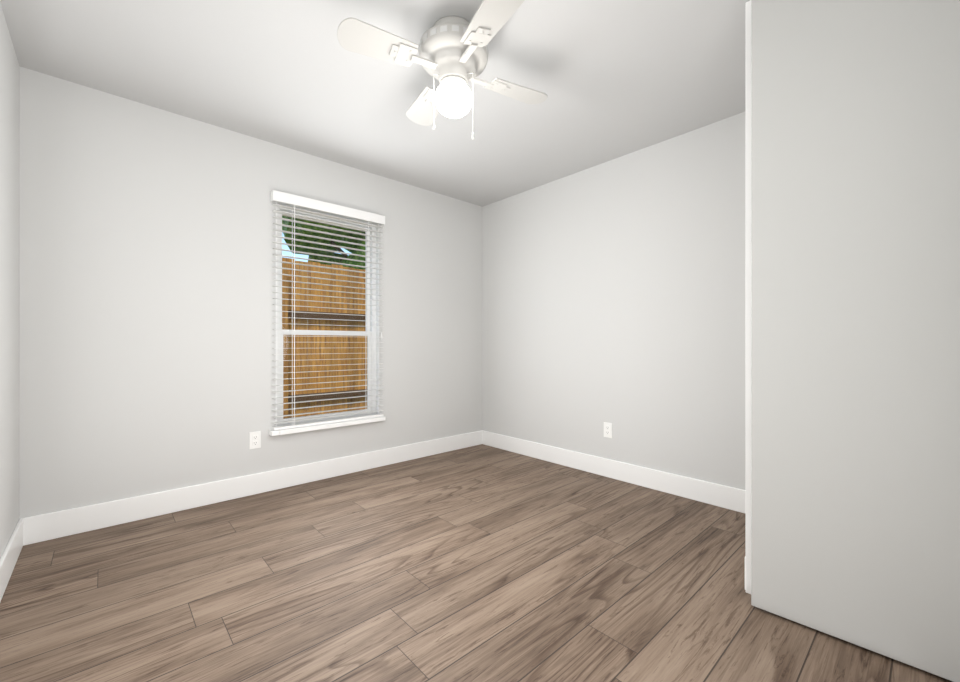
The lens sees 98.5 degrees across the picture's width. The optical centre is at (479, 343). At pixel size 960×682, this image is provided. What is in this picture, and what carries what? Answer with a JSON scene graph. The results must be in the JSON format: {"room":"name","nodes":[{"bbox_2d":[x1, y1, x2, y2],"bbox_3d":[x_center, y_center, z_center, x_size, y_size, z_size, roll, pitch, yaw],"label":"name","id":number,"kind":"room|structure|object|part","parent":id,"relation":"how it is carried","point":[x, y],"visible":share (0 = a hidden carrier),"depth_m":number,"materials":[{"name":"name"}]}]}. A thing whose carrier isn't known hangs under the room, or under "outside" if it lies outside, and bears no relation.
{"room":"empty bedroom","nodes":[
{"label":"empty bedroom","id":0,"kind":"room"},
{"bbox_2d":[0,4,19,558],"bbox_3d":[-1.203,-0.193,0.739,0.150,2.440,3.550,0,0,-42],"label":"wall","id":1,"kind":"structure","parent":0,"point":[9,292],"depth_m":1.88,"materials":[{"name":"paint"}]},
{"bbox_2d":[0,519,22,601],"bbox_3d":[-1.188,0.957,0.844,0.014,0.140,3.386,0,0,-42],"label":"baseboard","id":2,"kind":"structure","parent":1,"relation":"attached to","point":[10,555],"depth_m":1.83,"materials":[{"name":"white wood"}]},
{"bbox_2d":[20,66,481,517],"bbox_3d":[-1.209,-0.193,3.235,3.500,2.440,0.150,0,0,-42],"label":"wall","id":3,"kind":"structure","parent":0,"point":[147,320],"depth_m":2.55,"materials":[{"name":"paint"}]},
{"bbox_2d":[249,431,260,448],"bbox_3d":[-1.538,0.658,2.828,0.070,0.114,0.008,0,0,-42],"label":"electrical outlet","id":4,"kind":"object","parent":3,"relation":"attached to","point":[254,440],"visible":1,"depth_m":2.82,"materials":[{"name":"white plastic"}]},
{"bbox_2d":[276,202,378,426],"bbox_3d":[-1.179,-0.208,3.231,0.810,1.620,0.105,0,0,-42],"label":"liner","id":5,"kind":"object","parent":3,"relation":"attached to","point":[377,328],"visible":0.19,"depth_m":3.46,"materials":[{"name":"white wood"}]},
{"bbox_2d":[269,416,385,435],"bbox_3d":[-1.164,0.618,3.196,0.875,0.032,0.177,0,0,-42],"label":"window sill","id":6,"kind":"structure","parent":3,"relation":"attached to","point":[316,427],"depth_m":3.09,"materials":[{"name":"white wood"}]},
{"bbox_2d":[270,190,384,430],"bbox_3d":[-1.170,-0.231,3.210,0.865,1.665,0.189,0,0,-42],"label":"window","id":7,"kind":"structure","parent":3,"relation":"in","point":[307,215],"depth_m":3.17,"materials":[{"name":"white plastic"}]},
{"bbox_2d":[292,205,294,424],"bbox_3d":[-1.325,-0.213,2.953,0.004,1.590,0.002,0,0,-42],"label":"blind cord","id":8,"kind":"object","parent":7,"relation":"hanging from","point":[294,317],"depth_m":2.95,"materials":[{"name":"white fabric"}]},
{"bbox_3d":[-1.128,-0.232,3.164,0.865,1.663,0.064,0,0,-42],"label":"window blind rails","id":9,"kind":"part","parent":7,"relation":"part of","materials":[{"name":"white plastic"}]},
{"bbox_2d":[368,221,368,415],"bbox_3d":[-0.900,-0.213,3.340,0.004,1.590,0.002,0,0,-42],"label":"blind cord","id":10,"kind":"object","parent":7,"relation":"hanging from","point":[368,221],"depth_m":3.34,"materials":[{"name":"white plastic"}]},
{"bbox_2d":[19,430,482,545],"bbox_3d":[-1.154,0.957,3.174,3.200,0.140,0.014,0,0,-42],"label":"baseboard","id":11,"kind":"structure","parent":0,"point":[52,525],"depth_m":2.66,"materials":[{"name":"white wood"}]},
{"bbox_2d":[0,0,749,206],"bbox_3d":[-0.015,-1.473,1.922,3.500,0.120,3.700,0,0,-42],"label":"ceiling","id":12,"kind":"structure","parent":0,"point":[613,79],"depth_m":2.17,"materials":[{"name":"paint"}]},
{"bbox_2d":[337,0,546,139],"bbox_3d":[-0.119,-1.164,1.874,0.766,0.498,0.766,0,0,17],"label":"ceiling fan","id":13,"kind":"object","parent":12,"relation":"hanging from","point":[452,57],"visible":1,"depth_m":1.78,"materials":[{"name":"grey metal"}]},
{"bbox_3d":[-0.119,-1.103,1.874,0.170,0.131,0.170,0,0,-42],"label":"globe","id":14,"kind":"part","parent":13,"relation":"part of"},
{"bbox_3d":[-0.119,-1.297,1.874,0.312,0.232,0.312,0,0,-42],"label":"motor","id":15,"kind":"part","parent":13,"relation":"part of","materials":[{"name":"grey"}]},
{"bbox_2d":[0,444,952,681],"bbox_3d":[-0.015,1.087,1.922,3.500,0.120,3.700,0,0,-42],"label":"floor","id":16,"kind":"structure","parent":0,"point":[481,563],"depth_m":1.71,"materials":[{"name":"brown wood"}]},
{"bbox_2d":[482,111,745,489],"bbox_3d":[1.275,-0.193,2.994,0.150,2.440,3.550,0,0,-42],"label":"wall","id":17,"kind":"structure","parent":0,"point":[614,292],"depth_m":3.06,"materials":[{"name":"paint"}]},
{"bbox_2d":[604,422,611,437],"bbox_3d":[0.987,0.665,3.193,0.008,0.114,0.070,0,0,-42],"label":"electrical outlet","id":18,"kind":"object","parent":17,"relation":"attached to","point":[608,430],"visible":1,"depth_m":3.19,"materials":[{"name":"white plastic"}]},
{"bbox_2d":[482,431,745,513],"bbox_3d":[0.903,0.957,3.280,0.014,0.140,2.598,0,0,-42],"label":"baseboard","id":19,"kind":"structure","parent":17,"relation":"attached to","point":[726,497],"depth_m":3.04,"materials":[{"name":"white wood"}]},
{"bbox_3d":[1.713,-0.193,1.728,0.906,2.440,0.788,0,0,-42],"label":"closet","id":20,"kind":"object","parent":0,"visible":0},
{"bbox_2d":[745,556,745,589],"bbox_3d":[1.438,0.957,2.020,0.892,0.140,0.014,0,0,-42],"label":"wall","id":21,"kind":"structure","parent":20,"relation":"attached to","point":[745,572],"depth_m":1.72,"materials":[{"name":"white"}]},
{"bbox_2d":[746,0,750,593],"bbox_3d":[1.140,-0.192,1.673,0.016,2.438,0.110,0,0,-42],"label":"trim","id":22,"kind":"structure","parent":20,"relation":"attached to","point":[748,296],"depth_m":1.70,"materials":[{"name":"white wood"}]},
{"bbox_3d":[1.180,-0.193,0.609,3.200,2.440,0.150,0,0,-42],"label":"wall","id":23,"kind":"structure","parent":0,"visible":0},
{"bbox_2d":[751,0,959,681],"bbox_3d":[1.330,-0.165,1.356,0.744,2.360,0.035,0,0,45],"label":"door","id":24,"kind":"structure","parent":23,"relation":"in","point":[855,322],"depth_m":1.39,"materials":[{"name":"grey"}]},
{"label":"outside","id":25,"kind":"structure","parent":0,"visible":0},
{"bbox_3d":[-5.626,1.527,8.681,24.000,0.100,13.849,0,0,-42],"label":"ground","id":26,"kind":"structure","parent":25,"visible":0},
{"bbox_2d":[282,257,366,418],"bbox_3d":[-2.085,0.241,4.859,16.092,2.472,0.112,0,0,-42],"label":"fence","id":27,"kind":"object","parent":26,"relation":"on","point":[332,345],"depth_m":5.06,"materials":[{"name":"brown wood"}]},
{"bbox_2d":[329,241,347,260],"bbox_3d":[-2.163,-0.747,8.613,3.103,4.448,2.417,0,0,-42],"label":"trunk","id":28,"kind":"object","parent":26,"relation":"on","point":[338,249],"depth_m":7.81,"materials":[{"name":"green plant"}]},
{"bbox_2d":[282,216,364,269],"bbox_3d":[-1.933,-2.706,8.479,4.293,3.580,4.403,0,0,-42],"label":"foliage","id":29,"kind":"object","parent":28,"relation":"attached to","point":[301,249],"depth_m":7.78,"materials":[{"name":"green plant"}]},
{"bbox_3d":[-2.799,-1.254,11.469,3.068,5.461,1.910,0,0,-42],"label":"trunk","id":30,"kind":"object","parent":26,"relation":"on","visible":0},
{"bbox_2d":[342,233,360,252],"bbox_3d":[-1.821,-3.686,11.548,5.612,4.289,5.389,0,0,-42],"label":"foliage","id":31,"kind":"object","parent":30,"relation":"attached to","point":[352,241],"depth_m":9.86,"materials":[{"name":"green plant"}]}
]}

